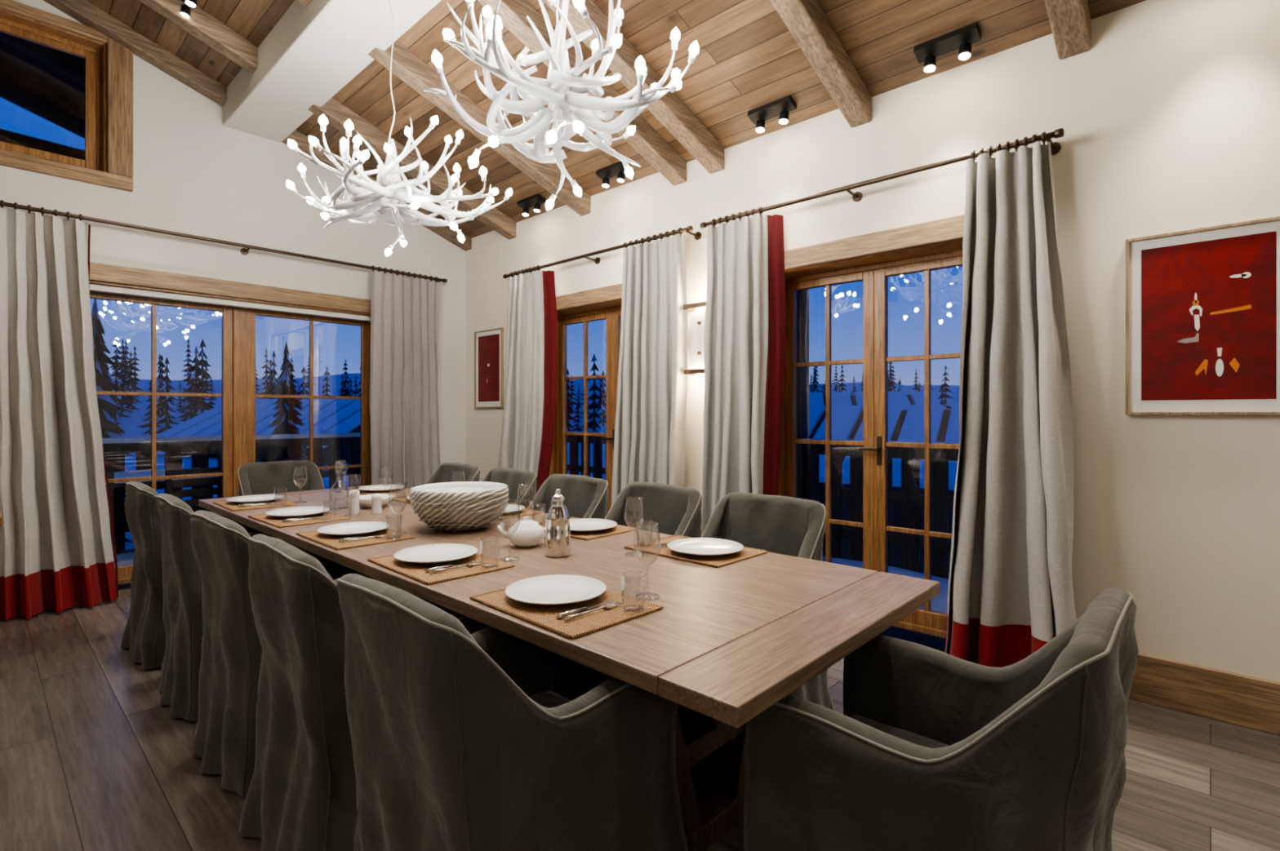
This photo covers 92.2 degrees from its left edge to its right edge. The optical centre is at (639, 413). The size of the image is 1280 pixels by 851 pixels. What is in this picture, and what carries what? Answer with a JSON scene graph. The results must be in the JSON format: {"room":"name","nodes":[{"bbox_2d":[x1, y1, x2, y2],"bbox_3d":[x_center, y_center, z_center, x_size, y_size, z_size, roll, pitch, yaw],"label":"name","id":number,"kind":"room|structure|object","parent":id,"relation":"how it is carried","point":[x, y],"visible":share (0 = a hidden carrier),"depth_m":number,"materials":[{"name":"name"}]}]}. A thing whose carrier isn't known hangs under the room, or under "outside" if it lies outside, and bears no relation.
{"room":"dining room","nodes":[
{"label":"dining room","id":0,"kind":"room"},
{"bbox_2d":[0,31,84,159],"bbox_3d":[-1.644,-2.505,1.999,11.128,1.648,8.300,0,0,43],"label":"roof overhang","id":1,"kind":"object","parent":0,"point":[46,82],"visible":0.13,"depth_m":5.57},
{"bbox_2d":[0,0,465,465],"bbox_3d":[-4.235,-0.884,4.331,0.300,4.369,6.600,0,0,43],"label":"wall","id":2,"kind":"structure","parent":0,"point":[193,174],"depth_m":5.05,"materials":[{"name":"white paint"}]},
{"bbox_2d":[0,8,106,172],"bbox_3d":[-4.402,-2.225,4.077,0.200,0.950,1.320,0,0,43],"label":"window","id":3,"kind":"structure","parent":2,"relation":"in","point":[94,52],"depth_m":4.48,"materials":[{"name":"brown wood"}]},
{"bbox_2d":[0,0,133,191],"bbox_3d":[-4.314,-2.205,3.995,0.040,1.110,1.600,0,0,43],"label":"trim","id":4,"kind":"structure","parent":2,"relation":"attached to","point":[119,174],"depth_m":4.47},
{"bbox_2d":[0,200,447,283],"bbox_3d":[-3.226,-1.351,5.066,0.182,0.062,3.520,0,0,43],"label":"curtain rod","id":5,"kind":"object","parent":2,"relation":"attached to","point":[244,251],"visible":0.98,"depth_m":4.79,"materials":[{"name":"brown metal"}]},
{"bbox_2d":[0,207,118,620],"bbox_3d":[-3.958,-0.024,4.054,0.423,2.623,0.805,0,0,43],"label":"curtain","id":6,"kind":"object","parent":5,"relation":"hanging from","point":[56,549],"visible":1,"depth_m":4.09,"materials":[{"name":"white fabric"}]},
{"bbox_2d":[369,270,439,488],"bbox_3d":[-2.239,-0.024,5.960,0.723,2.623,0.203,0,0,-45],"label":"curtain","id":7,"kind":"object","parent":5,"relation":"hanging from","point":[405,310],"visible":0.7,"depth_m":5.96,"materials":[{"name":"fabric"}]},
{"bbox_2d":[89,262,371,314],"bbox_3d":[-3.270,-1.020,5.127,0.035,0.130,2.640,0,0,43],"label":"trim","id":8,"kind":"structure","parent":2,"relation":"attached to","point":[103,273],"depth_m":4.97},
{"bbox_2d":[89,280,959,585],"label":"window","id":9,"kind":"structure","parent":2,"relation":"in","point":[238,395],"depth_m":5.66,"materials":[{"name":"brown wood"}]},
{"bbox_2d":[43,0,1090,251],"bbox_3d":[-0.957,-2.397,1.295,8.635,1.346,6.600,0,0,43],"label":"ceiling beams","id":10,"kind":"structure","parent":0,"point":[1069,20],"depth_m":4.17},
{"bbox_2d":[222,0,441,142],"bbox_3d":[0.013,-2.476,2.148,8.900,0.272,0.430,0,0,43],"label":"beam","id":11,"kind":"structure","parent":10,"relation":"attached to","point":[312,52],"depth_m":4.09,"materials":[{"name":"white"}]},
{"bbox_2d":[286,0,512,256],"bbox_3d":[-1.311,-1.629,3.382,1.111,1.423,1.119,0,0,-33],"label":"antler chandelier","id":12,"kind":"object","parent":11,"relation":"hanging from","point":[388,184],"visible":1,"depth_m":3.23,"materials":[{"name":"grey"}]},
{"bbox_2d":[422,0,698,210],"bbox_3d":[-0.287,-1.612,2.369,0.942,1.457,0.996,0,0,43],"label":"antler chandelier","id":13,"kind":"object","parent":11,"relation":"hanging from","point":[562,90],"visible":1,"depth_m":2.26,"materials":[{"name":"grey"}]},
{"bbox_2d":[85,0,1146,238],"bbox_3d":[-0.860,-2.519,1.205,8.900,1.299,6.600,0,0,43],"label":"ceiling","id":14,"kind":"structure","parent":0,"point":[748,59],"depth_m":3.82,"materials":[{"name":"brown wood"}]},
{"bbox_2d":[179,0,196,17],"bbox_3d":[-2.954,-2.696,4.022,0.300,0.140,0.097,0,0,43],"label":"ceiling spotlight","id":15,"kind":"object","parent":14,"relation":"attached to","point":[185,11],"depth_m":4.06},
{"bbox_2d":[516,193,546,216],"bbox_3d":[-0.982,-1.874,5.563,0.300,0.141,0.096,0,0,43],"label":"ceiling spotlight","id":16,"kind":"object","parent":14,"relation":"attached to","point":[535,201],"depth_m":5.53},
{"bbox_2d":[595,160,631,187],"bbox_3d":[-0.211,-1.874,4.849,0.300,0.141,0.096,0,0,43],"label":"ceiling spotlight","id":17,"kind":"object","parent":14,"relation":"attached to","point":[616,169],"depth_m":4.84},
{"bbox_2d":[746,94,796,133],"bbox_3d":[0.830,-1.874,3.885,0.300,0.141,0.096,0,0,43],"label":"ceiling spotlight","id":18,"kind":"object","parent":14,"relation":"attached to","point":[781,107],"depth_m":3.86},
{"bbox_2d":[913,22,982,72],"bbox_3d":[1.586,-1.874,3.185,0.300,0.141,0.096,0,0,43],"label":"ceiling spotlight","id":19,"kind":"object","parent":14,"relation":"attached to","point":[962,38],"depth_m":3.16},
{"bbox_2d":[0,588,1279,850],"bbox_3d":[-0.860,1.350,1.205,8.900,0.100,6.600,0,0,43],"label":"floor","id":20,"kind":"structure","parent":0,"point":[91,759],"depth_m":2.25,"materials":[{"name":"brown wood"}]},
{"bbox_2d":[0,511,2,527],"bbox_3d":[-3.867,0.925,3.036,0.400,0.750,1.000,0,0,43],"label":"console table","id":21,"kind":"object","parent":20,"relation":"on","point":[1,517],"visible":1,"depth_m":3.26,"materials":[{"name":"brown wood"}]},
{"bbox_2d":[120,481,257,669],"bbox_3d":[-2.474,0.827,3.507,0.719,0.922,0.696,0,0,43],"label":"dining chair","id":22,"kind":"object","parent":20,"relation":"on","point":[144,633],"visible":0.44,"depth_m":3.14,"materials":[{"name":"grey fabric"}]},
{"bbox_2d":[154,493,310,721],"bbox_3d":[-1.905,0.828,2.980,0.712,0.923,0.673,0,0,44],"label":"dining chair","id":23,"kind":"object","parent":20,"relation":"on","point":[182,608],"visible":0.37,"depth_m":2.62,"materials":[{"name":"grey fabric"}]},
{"bbox_2d":[237,460,324,496],"bbox_3d":[-2.595,0.828,4.589,0.680,0.922,0.706,0,0,43],"label":"dining chair","id":24,"kind":"object","parent":20,"relation":"on","point":[262,477],"visible":0.27,"depth_m":4.74,"materials":[{"name":"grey fabric"}]},
{"bbox_2d":[190,510,381,799],"bbox_3d":[-1.358,0.828,2.468,0.706,0.922,0.680,0,0,42],"label":"dining chair","id":25,"kind":"object","parent":20,"relation":"on","point":[224,735],"visible":0.41,"depth_m":2.13,"materials":[{"name":"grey fabric"}]},
{"bbox_2d":[239,533,489,850],"bbox_3d":[-0.831,0.827,1.986,0.719,0.922,0.696,0,0,44],"label":"dining chair","id":26,"kind":"object","parent":20,"relation":"on","point":[301,796],"visible":0.51,"depth_m":1.65,"materials":[{"name":"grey fabric"}]},
{"bbox_2d":[425,462,479,484],"bbox_3d":[-1.541,0.828,4.367,0.712,0.923,0.673,0,0,43],"label":"dining chair","id":27,"kind":"object","parent":20,"relation":"on","point":[443,473],"visible":0.2,"depth_m":4.56,"materials":[{"name":"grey fabric"}]},
{"bbox_2d":[481,467,537,509],"bbox_3d":[-1.052,0.828,3.920,0.706,0.922,0.680,0,0,44],"label":"dining chair","id":28,"kind":"object","parent":20,"relation":"on","point":[512,477],"visible":0.18,"depth_m":4.03,"materials":[{"name":"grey fabric"}]},
{"bbox_2d":[336,573,688,850],"bbox_3d":[-0.327,0.828,1.519,0.712,0.923,0.673,0,0,43],"label":"dining chair","id":29,"kind":"object","parent":20,"relation":"on","point":[462,740],"visible":0.94,"depth_m":1.27,"materials":[{"name":"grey fabric"}]},
{"bbox_2d":[526,474,608,519],"bbox_3d":[-0.575,0.827,3.474,0.719,0.922,0.696,0,0,43],"label":"dining chair","id":30,"kind":"object","parent":20,"relation":"on","point":[584,496],"visible":0.19,"depth_m":3.62,"materials":[{"name":"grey fabric"}]},
{"bbox_2d":[198,484,939,850],"bbox_3d":[-0.920,0.925,2.980,4.100,0.750,1.178,0,0,43],"label":"dining table","id":31,"kind":"object","parent":20,"relation":"on","point":[726,644],"visible":0.56,"depth_m":1.83,"materials":[{"name":"brown wood"}]},
{"bbox_2d":[213,498,297,511],"bbox_3d":[-2.346,0.545,3.749,0.473,0.009,0.334,0,0,44],"label":"placemat","id":32,"kind":"object","parent":31,"relation":"on","point":[232,506],"visible":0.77,"depth_m":3.66,"materials":[{"name":"wicker"}]},
{"bbox_2d":[226,494,283,503],"bbox_3d":[-2.377,0.531,3.806,0.300,0.026,0.300,0,0,43],"label":"dinner plate","id":33,"kind":"object","parent":32,"relation":"on","point":[257,499],"visible":0.99,"depth_m":3.83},
{"bbox_2d":[240,502,278,507],"bbox_3d":[-2.255,0.537,3.651,0.023,0.012,0.200,0,0,44],"label":"fork","id":34,"kind":"object","parent":32,"relation":"on","point":[266,503],"depth_m":3.63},
{"bbox_2d":[248,511,350,528],"bbox_3d":[-1.796,0.545,3.240,0.473,0.009,0.334,0,0,42],"label":"placemat","id":35,"kind":"object","parent":31,"relation":"on","point":[274,521],"visible":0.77,"depth_m":3.17,"materials":[{"name":"wicker"}]},
{"bbox_2d":[266,506,329,518],"bbox_3d":[-1.827,0.531,3.296,0.300,0.026,0.300,0,0,43],"label":"dinner plate","id":36,"kind":"object","parent":35,"relation":"on","point":[297,512],"visible":0.99,"depth_m":3.32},
{"bbox_2d":[281,515,325,522],"bbox_3d":[-1.723,0.537,3.165,0.015,0.014,0.210,0,0,42],"label":"knife","id":37,"kind":"object","parent":35,"relation":"on","point":[282,521],"depth_m":3.12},
{"bbox_2d":[284,516,327,523],"bbox_3d":[-1.704,0.537,3.141,0.023,0.012,0.200,0,0,42],"label":"fork","id":38,"kind":"object","parent":35,"relation":"on","point":[287,521],"depth_m":3.12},
{"bbox_2d":[322,499,337,520],"bbox_3d":[-1.596,0.494,3.170,0.070,0.099,0.070,0,0,43],"label":"water tumbler","id":39,"kind":"object","parent":35,"relation":"on","point":[327,519],"visible":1,"depth_m":3.15,"materials":[{"name":"clear glass"}]},
{"bbox_2d":[328,462,348,509],"bbox_3d":[-1.751,0.413,3.584,0.104,0.272,0.104,0,0,43],"label":"glass decanter","id":40,"kind":"object","parent":31,"relation":"on","point":[336,462],"visible":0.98,"depth_m":3.58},
{"bbox_2d":[342,474,358,517],"bbox_3d":[-1.555,0.439,3.310,0.080,0.221,0.080,0,0,-28],"label":"wine glass","id":41,"kind":"object","parent":31,"relation":"on","point":[356,474],"visible":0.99,"depth_m":3.31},
{"bbox_2d":[348,489,359,514],"bbox_3d":[-1.574,0.484,3.393,0.054,0.130,0.054,0,0,43],"label":"pepper mill","id":42,"kind":"object","parent":31,"relation":"on","point":[354,500],"visible":0.95,"depth_m":3.37,"materials":[{"name":"white ceramic"}]},
{"bbox_2d":[296,528,415,550],"bbox_3d":[-1.275,0.545,2.757,0.473,0.009,0.334,0,0,43],"label":"placemat","id":43,"kind":"object","parent":31,"relation":"on","point":[331,541],"visible":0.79,"depth_m":2.68,"materials":[{"name":"wicker"}]},
{"bbox_2d":[316,521,389,536],"bbox_3d":[-1.306,0.531,2.814,0.300,0.026,0.300,0,0,43],"label":"dinner plate","id":44,"kind":"object","parent":43,"relation":"on","point":[359,528],"visible":1,"depth_m":2.85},
{"bbox_2d":[337,534,385,542],"bbox_3d":[-1.202,0.537,2.683,0.015,0.014,0.210,0,0,43],"label":"knife","id":45,"kind":"object","parent":43,"relation":"on","point":[340,540],"depth_m":2.65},
{"bbox_2d":[341,534,388,542],"bbox_3d":[-1.183,0.537,2.659,0.023,0.012,0.200,0,0,43],"label":"fork","id":46,"kind":"object","parent":43,"relation":"on","point":[354,540],"depth_m":2.64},
{"bbox_2d":[385,515,402,539],"bbox_3d":[-1.075,0.494,2.688,0.070,0.099,0.070,0,0,43],"label":"water tumbler","id":47,"kind":"object","parent":43,"relation":"on","point":[387,538],"visible":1,"depth_m":2.67,"materials":[{"name":"clear glass"}]},
{"bbox_2d":[387,484,407,536],"bbox_3d":[-1.089,0.433,2.769,0.080,0.221,0.080,0,0,-28],"label":"wine glass","id":48,"kind":"object","parent":43,"relation":"on","point":[403,534],"visible":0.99,"depth_m":2.77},
{"bbox_2d":[371,493,382,515],"bbox_3d":[-1.446,0.494,3.384,0.054,0.110,0.054,0,0,43],"label":"pepper mill","id":49,"kind":"object","parent":31,"relation":"on","point":[376,504],"visible":1,"depth_m":3.36,"materials":[{"name":"white ceramic"}]},
{"bbox_2d":[342,487,410,494],"bbox_3d":[-1.865,0.545,4.405,0.473,0.009,0.334,0,0,43],"label":"placemat","id":50,"kind":"object","parent":31,"relation":"on","point":[401,490],"visible":0.26,"depth_m":4.31,"materials":[{"name":"wicker"}]},
{"bbox_2d":[358,484,404,492],"bbox_3d":[-1.827,0.531,4.356,0.300,0.026,0.300,0,0,43],"label":"dinner plate","id":51,"kind":"object","parent":50,"relation":"on","point":[378,488],"visible":0.96,"depth_m":4.39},
{"bbox_2d":[359,493,395,508],"bbox_3d":[-1.569,0.518,3.634,0.230,0.062,0.230,0,0,43],"label":"serving bowl","id":52,"kind":"object","parent":31,"relation":"on","point":[365,500],"visible":0.51,"depth_m":3.59,"materials":[{"name":"white ceramic"}]},
{"bbox_2d":[391,495,410,504],"bbox_3d":[-1.351,0.545,3.929,0.473,0.009,0.334,0,0,43],"label":"placemat","id":53,"kind":"object","parent":31,"relation":"on","point":[403,500],"visible":0.1,"depth_m":3.90,"materials":[{"name":"wicker"}]},
{"bbox_2d":[367,553,515,585],"bbox_3d":[-0.732,0.545,2.255,0.473,0.009,0.334,0,0,44],"label":"placemat","id":54,"kind":"object","parent":31,"relation":"on","point":[415,571],"visible":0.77,"depth_m":2.17,"materials":[{"name":"wicker"}]},
{"bbox_2d":[393,543,477,564],"bbox_3d":[-0.763,0.531,2.311,0.300,0.026,0.300,0,0,43],"label":"dinner plate","id":55,"kind":"object","parent":54,"relation":"on","point":[439,553],"visible":1,"depth_m":2.34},
{"bbox_2d":[424,560,479,573],"bbox_3d":[-0.659,0.537,2.180,0.015,0.014,0.210,0,0,44],"label":"knife","id":56,"kind":"object","parent":54,"relation":"on","point":[427,571],"depth_m":2.15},
{"bbox_2d":[429,561,484,574],"bbox_3d":[-0.640,0.537,2.156,0.023,0.012,0.200,0,0,44],"label":"fork","id":57,"kind":"object","parent":54,"relation":"on","point":[477,563],"depth_m":2.14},
{"bbox_2d":[480,537,500,568],"bbox_3d":[-0.532,0.494,2.185,0.070,0.099,0.070,0,0,43],"label":"water tumbler","id":58,"kind":"object","parent":54,"relation":"on","point":[496,565],"visible":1,"depth_m":2.18,"materials":[{"name":"clear glass"}]},
{"bbox_2d":[408,481,508,532],"bbox_3d":[-0.864,0.450,2.967,0.472,0.200,0.469,0,0,43],"label":"decorative bowl","id":59,"kind":"object","parent":31,"relation":"on","point":[460,506],"visible":0.99,"depth_m":2.81,"materials":[{"name":"white ceramic"}]},
{"bbox_2d":[498,500,520,561],"bbox_3d":[-0.491,0.439,2.325,0.080,0.221,0.080,0,0,-28],"label":"wine glass","id":60,"kind":"object","parent":31,"relation":"on","point":[517,557],"visible":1,"depth_m":2.32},
{"bbox_2d":[496,508,542,520],"bbox_3d":[-0.823,0.545,3.440,0.473,0.009,0.334,0,0,41],"label":"placemat","id":61,"kind":"object","parent":31,"relation":"on","point":[527,512],"visible":0.21,"depth_m":3.36,"materials":[{"name":"wicker"}]},
{"bbox_2d":[501,504,524,515],"bbox_3d":[-0.785,0.531,3.391,0.300,0.026,0.300,0,0,43],"label":"dinner plate","id":62,"kind":"object","parent":61,"relation":"on","point":[510,508],"visible":0.32,"depth_m":3.43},
{"bbox_2d":[497,516,545,547],"bbox_3d":[-0.481,0.488,2.566,0.168,0.122,0.164,0,0,39],"label":"teapot","id":63,"kind":"object","parent":31,"relation":"on","point":[529,534],"visible":0.96,"depth_m":2.52,"materials":[{"name":"white ceramic"}]},
{"bbox_2d":[516,483,533,513],"bbox_3d":[-0.535,0.439,2.881,0.080,0.221,0.080,0,0,-28],"label":"wine glass","id":64,"kind":"object","parent":31,"relation":"on","point":[531,483],"visible":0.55,"depth_m":2.87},
{"bbox_2d":[545,488,570,558],"bbox_3d":[-0.318,0.421,2.401,0.109,0.257,0.122,0,0,-33],"label":"shaker","id":65,"kind":"object","parent":31,"relation":"on","point":[557,530],"visible":1,"depth_m":2.36,"materials":[{"name":"silver"}]},
{"bbox_2d":[470,588,663,639],"bbox_3d":[-0.218,0.545,1.779,0.473,0.009,0.334,0,0,44],"label":"placemat","id":66,"kind":"object","parent":31,"relation":"on","point":[544,616],"visible":0.73,"depth_m":1.70,"materials":[{"name":"wicker"}]},
{"bbox_2d":[504,574,606,604],"bbox_3d":[-0.249,0.531,1.835,0.300,0.026,0.300,0,0,43],"label":"dinner plate","id":67,"kind":"object","parent":66,"relation":"on","point":[557,589],"visible":1,"depth_m":1.85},
{"bbox_2d":[555,600,614,619],"bbox_3d":[-0.145,0.537,1.704,0.015,0.014,0.210,0,0,44],"label":"knife","id":68,"kind":"object","parent":66,"relation":"on","point":[569,613],"depth_m":1.67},
{"bbox_2d":[563,601,622,622],"bbox_3d":[-0.127,0.537,1.681,0.023,0.012,0.200,0,0,44],"label":"fork","id":69,"kind":"object","parent":66,"relation":"on","point":[606,606],"depth_m":1.67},
{"bbox_2d":[620,570,645,613],"bbox_3d":[-0.018,0.494,1.710,0.070,0.099,0.070,0,0,43],"label":"water tumbler","id":70,"kind":"object","parent":66,"relation":"on","point":[633,610],"visible":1,"depth_m":1.70,"materials":[{"name":"clear glass"}]},
{"bbox_2d":[537,517,637,540],"bbox_3d":[-0.294,0.545,2.951,0.473,0.009,0.334,0,0,42],"label":"placemat","id":71,"kind":"object","parent":31,"relation":"on","point":[619,529],"visible":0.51,"depth_m":2.82,"materials":[{"name":"wicker"}]},
{"bbox_2d":[532,503,546,525],"bbox_3d":[-0.495,0.494,3.020,0.070,0.099,0.070,0,0,43],"label":"water tumbler","id":72,"kind":"object","parent":71,"relation":"on","point":[543,524],"visible":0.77,"depth_m":3.02,"materials":[{"name":"clear glass"}]},
{"bbox_2d":[569,518,617,533],"bbox_3d":[-0.257,0.531,2.902,0.300,0.026,0.300,0,0,43],"label":"dinner plate","id":73,"kind":"object","parent":71,"relation":"on","point":[583,525],"visible":0.81,"depth_m":2.94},
{"bbox_2d":[624,497,644,556],"bbox_3d":[-0.022,0.439,2.405,0.080,0.221,0.080,0,0,-28],"label":"wine glass","id":74,"kind":"object","parent":31,"relation":"on","point":[641,553],"visible":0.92,"depth_m":2.40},
{"bbox_2d":[634,521,660,600],"bbox_3d":[0.022,0.439,1.849,0.080,0.221,0.080,0,0,-28],"label":"wine glass","id":75,"kind":"object","parent":31,"relation":"on","point":[641,594],"visible":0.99,"depth_m":1.84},
{"bbox_2d":[623,534,768,568],"bbox_3d":[0.219,0.545,2.475,0.473,0.009,0.334,0,0,44],"label":"placemat","id":76,"kind":"object","parent":31,"relation":"on","point":[745,553],"visible":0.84,"depth_m":2.38,"materials":[{"name":"wicker"}]},
{"bbox_2d":[635,520,653,546],"bbox_3d":[0.019,0.494,2.545,0.070,0.099,0.070,0,0,43],"label":"water tumbler","id":77,"kind":"object","parent":76,"relation":"on","point":[648,544],"visible":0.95,"depth_m":2.54,"materials":[{"name":"clear glass"}]},
{"bbox_2d":[653,537,688,546],"bbox_3d":[0.134,0.537,2.581,0.023,0.012,0.200,0,0,44],"label":"fork","id":78,"kind":"object","parent":76,"relation":"on","point":[664,544],"depth_m":2.54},
{"bbox_2d":[666,537,743,556],"bbox_3d":[0.257,0.531,2.426,0.300,0.026,0.300,0,0,43],"label":"dinner plate","id":79,"kind":"object","parent":76,"relation":"on","point":[698,547],"visible":1,"depth_m":2.45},
{"bbox_2d":[554,482,702,699],"bbox_3d":[-0.087,0.828,3.022,0.712,0.923,0.673,0,0,44],"label":"dining chair","id":80,"kind":"object","parent":20,"relation":"on","point":[676,509],"visible":0.19,"depth_m":3.13,"materials":[{"name":"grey fabric"}]},
{"bbox_2d":[679,492,835,768],"bbox_3d":[0.401,0.828,2.576,0.706,0.922,0.680,0,0,43],"label":"dining chair","id":81,"kind":"object","parent":20,"relation":"on","point":[793,526],"visible":0.21,"depth_m":2.70,"materials":[{"name":"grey fabric"}]},
{"bbox_2d":[743,587,1138,850],"bbox_3d":[0.665,0.827,1.369,0.696,0.922,0.719,0,0,43],"label":"dining chair","id":82,"kind":"object","parent":20,"relation":"on","point":[929,749],"visible":0.97,"depth_m":1.19,"materials":[{"name":"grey fabric"}]},
{"bbox_2d":[465,0,1279,682],"bbox_3d":[1.374,-0.285,3.839,9.200,3.170,0.300,0,0,43],"label":"wall","id":83,"kind":"structure","parent":0,"point":[1170,118],"depth_m":2.89,"materials":[{"name":"beige paint"}]},
{"bbox_2d":[474,327,503,408],"bbox_3d":[-1.552,-0.460,6.323,0.490,0.800,0.029,0,0,43],"label":"framed picture","id":84,"kind":"object","parent":83,"relation":"attached to","point":[488,344],"visible":0.99,"depth_m":6.31,"materials":[{"name":"brown wood"}]},
{"bbox_2d":[537,299,622,513],"bbox_3d":[-0.299,0.175,5.388,1.560,2.250,0.300,0,0,43],"label":"door","id":85,"kind":"structure","parent":83,"relation":"in","point":[611,311],"depth_m":5.68,"materials":[{"name":"brown wood"}]},
{"bbox_2d":[543,283,622,313],"bbox_3d":[-0.391,-0.998,5.244,1.740,0.125,0.035,0,0,43],"label":"trim","id":86,"kind":"structure","parent":83,"relation":"attached to","point":[611,293],"depth_m":5.25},
{"bbox_2d":[502,225,702,279],"bbox_3d":[-0.419,-1.301,5.170,2.270,0.062,0.182,0,0,43],"label":"curtain rod","id":87,"kind":"object","parent":83,"relation":"attached to","point":[688,229],"visible":0.95,"depth_m":4.88,"materials":[{"name":"brown metal"}]},
{"bbox_2d":[498,270,557,497],"bbox_3d":[-1.082,0.002,5.692,0.678,2.573,0.258,0,0,43],"label":"curtain","id":88,"kind":"object","parent":87,"relation":"hanging from","point":[527,326],"visible":0.7,"depth_m":5.62,"materials":[{"name":"white fabric"}]},
{"bbox_2d":[610,235,688,507],"bbox_3d":[0.047,0.002,4.609,0.689,2.573,0.227,0,0,43],"label":"curtain","id":89,"kind":"object","parent":87,"relation":"hanging from","point":[650,425],"visible":0.62,"depth_m":4.57,"materials":[{"name":"white fabric"}]},
{"bbox_2d":[683,301,706,375],"bbox_3d":[0.439,-0.535,4.411,0.230,0.504,0.130,0,0,43],"label":"wall sconce","id":90,"kind":"object","parent":83,"relation":"attached to","point":[697,318],"visible":0.75,"depth_m":4.41,"materials":[{"name":"white paint"}]},
{"bbox_2d":[763,239,963,639],"bbox_3d":[1.414,0.175,3.801,1.350,2.250,0.300,0,0,43],"label":"door","id":91,"kind":"structure","parent":83,"relation":"in","point":[874,271],"depth_m":3.84,"materials":[{"name":"brown wood"}]},
{"bbox_2d":[784,214,964,271],"bbox_3d":[1.312,-0.998,3.668,1.580,0.125,0.035,0,0,43],"label":"trim","id":92,"kind":"structure","parent":83,"relation":"attached to","point":[950,228],"depth_m":3.58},
{"bbox_2d":[699,128,1064,228],"bbox_3d":[1.245,-1.301,3.629,2.105,0.062,0.182,0,0,43],"label":"curtain rod","id":93,"kind":"object","parent":83,"relation":"attached to","point":[1044,137],"visible":0.91,"depth_m":3.34,"materials":[{"name":"brown metal"}]},
{"bbox_2d":[702,213,786,533],"bbox_3d":[0.663,0.002,4.056,0.552,2.573,0.196,0,0,31],"label":"curtain","id":94,"kind":"object","parent":93,"relation":"hanging from","point":[745,257],"visible":0.66,"depth_m":4.02,"materials":[{"name":"white fabric"}]},
{"bbox_2d":[944,141,1075,667],"bbox_3d":[1.785,0.002,2.975,0.617,2.573,0.322,0,0,43],"label":"curtain","id":95,"kind":"object","parent":93,"relation":"hanging from","point":[1011,589],"visible":0.92,"depth_m":2.99,"materials":[{"name":"white fabric"}]},
{"bbox_2d":[1125,216,1279,415],"bbox_3d":[2.423,-0.395,2.642,0.535,0.800,0.029,0,0,43],"label":"framed picture","id":96,"kind":"object","parent":83,"relation":"attached to","point":[1202,305],"visible":1,"depth_m":2.64,"materials":[{"name":"brown wood"}]},
{"bbox_2d":[1128,653,1279,736],"bbox_3d":[1.374,1.195,3.617,8.900,0.210,0.025,0,0,43],"label":"baseboard","id":97,"kind":"structure","parent":83,"relation":"attached to","point":[1234,699],"depth_m":2.63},
{"label":"outside","id":98,"kind":"structure","parent":0,"visible":0},
{"bbox_2d":[108,373,959,550],"bbox_3d":[-0.977,-4.150,25.437,276.000,19.636,276.000,0,0,43],"label":"mountains","id":99,"kind":"structure","parent":98,"point":[128,424],"depth_m":78.49,"materials":[{"name":"white"}]},
{"bbox_2d":[155,399,360,465],"bbox_3d":[-17.527,1.755,32.585,10.600,5.090,9.800,0,0,14],"label":"chalet","id":100,"kind":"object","parent":99,"relation":"on","point":[330,415],"visible":0.2,"depth_m":29.99,"materials":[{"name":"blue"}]},
{"bbox_2d":[91,298,954,543],"bbox_3d":[-10.020,-2.888,57.869,148.652,17.572,167.580,0,0,43],"label":"conifer forest","id":101,"kind":"object","parent":99,"relation":"on","point":[107,404],"visible":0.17,"depth_m":47.42,"materials":[{"name":"grey"}]},
{"bbox_2d":[808,391,940,410],"bbox_3d":[7.760,2.155,28.249,10.600,6.290,9.800,0,0,14],"label":"chalet","id":102,"kind":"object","parent":99,"relation":"on","point":[838,398],"visible":0.15,"depth_m":26.91,"materials":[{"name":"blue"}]},
{"bbox_2d":[808,404,959,576],"bbox_3d":[8.553,2.615,18.656,10.600,5.770,8.800,0,0,31],"label":"chalet","id":103,"kind":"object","parent":99,"relation":"on","point":[908,425],"visible":0.14,"depth_m":17.25,"materials":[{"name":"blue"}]},
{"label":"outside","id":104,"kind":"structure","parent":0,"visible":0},
{"bbox_2d":[116,549,949,652],"bbox_3d":[-1.333,1.470,2.461,11.300,0.100,9.800,0,0,43],"label":"deck","id":105,"kind":"object","parent":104,"point":[937,643],"visible":0.02,"depth_m":3.94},
{"bbox_2d":[114,551,948,613],"bbox_3d":[-1.267,1.363,2.127,10.750,0.217,9.400,0,0,43],"label":"snow","id":106,"kind":"object","parent":105,"relation":"on","point":[939,603],"visible":0.03,"depth_m":4.90,"materials":[{"name":"white"}]},
{"bbox_2d":[104,469,114,560],"bbox_3d":[-4.579,0.890,4.990,0.440,0.880,0.440,0,0,43],"label":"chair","id":107,"kind":"object","parent":106,"relation":"on","point":[110,473],"visible":0.14,"depth_m":4.99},
{"bbox_2d":[105,467,218,498],"bbox_3d":[-4.667,0.932,5.616,0.820,0.796,1.600,0,0,43],"label":"table","id":108,"kind":"object","parent":106,"relation":"on","point":[139,473],"visible":0.13,"depth_m":5.59,"materials":[{"name":"wood"}]},
{"bbox_2d":[164,463,222,514],"bbox_3d":[-4.047,0.890,5.520,0.440,0.880,0.440,0,0,37],"label":"chair","id":109,"kind":"object","parent":106,"relation":"on","point":[170,484],"visible":0.39,"depth_m":5.38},
{"bbox_2d":[287,454,306,460],"bbox_3d":[-3.822,0.890,6.470,0.440,0.880,0.440,0,0,43],"label":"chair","id":110,"kind":"object","parent":106,"relation":"on","point":[290,457],"visible":0.12,"depth_m":6.66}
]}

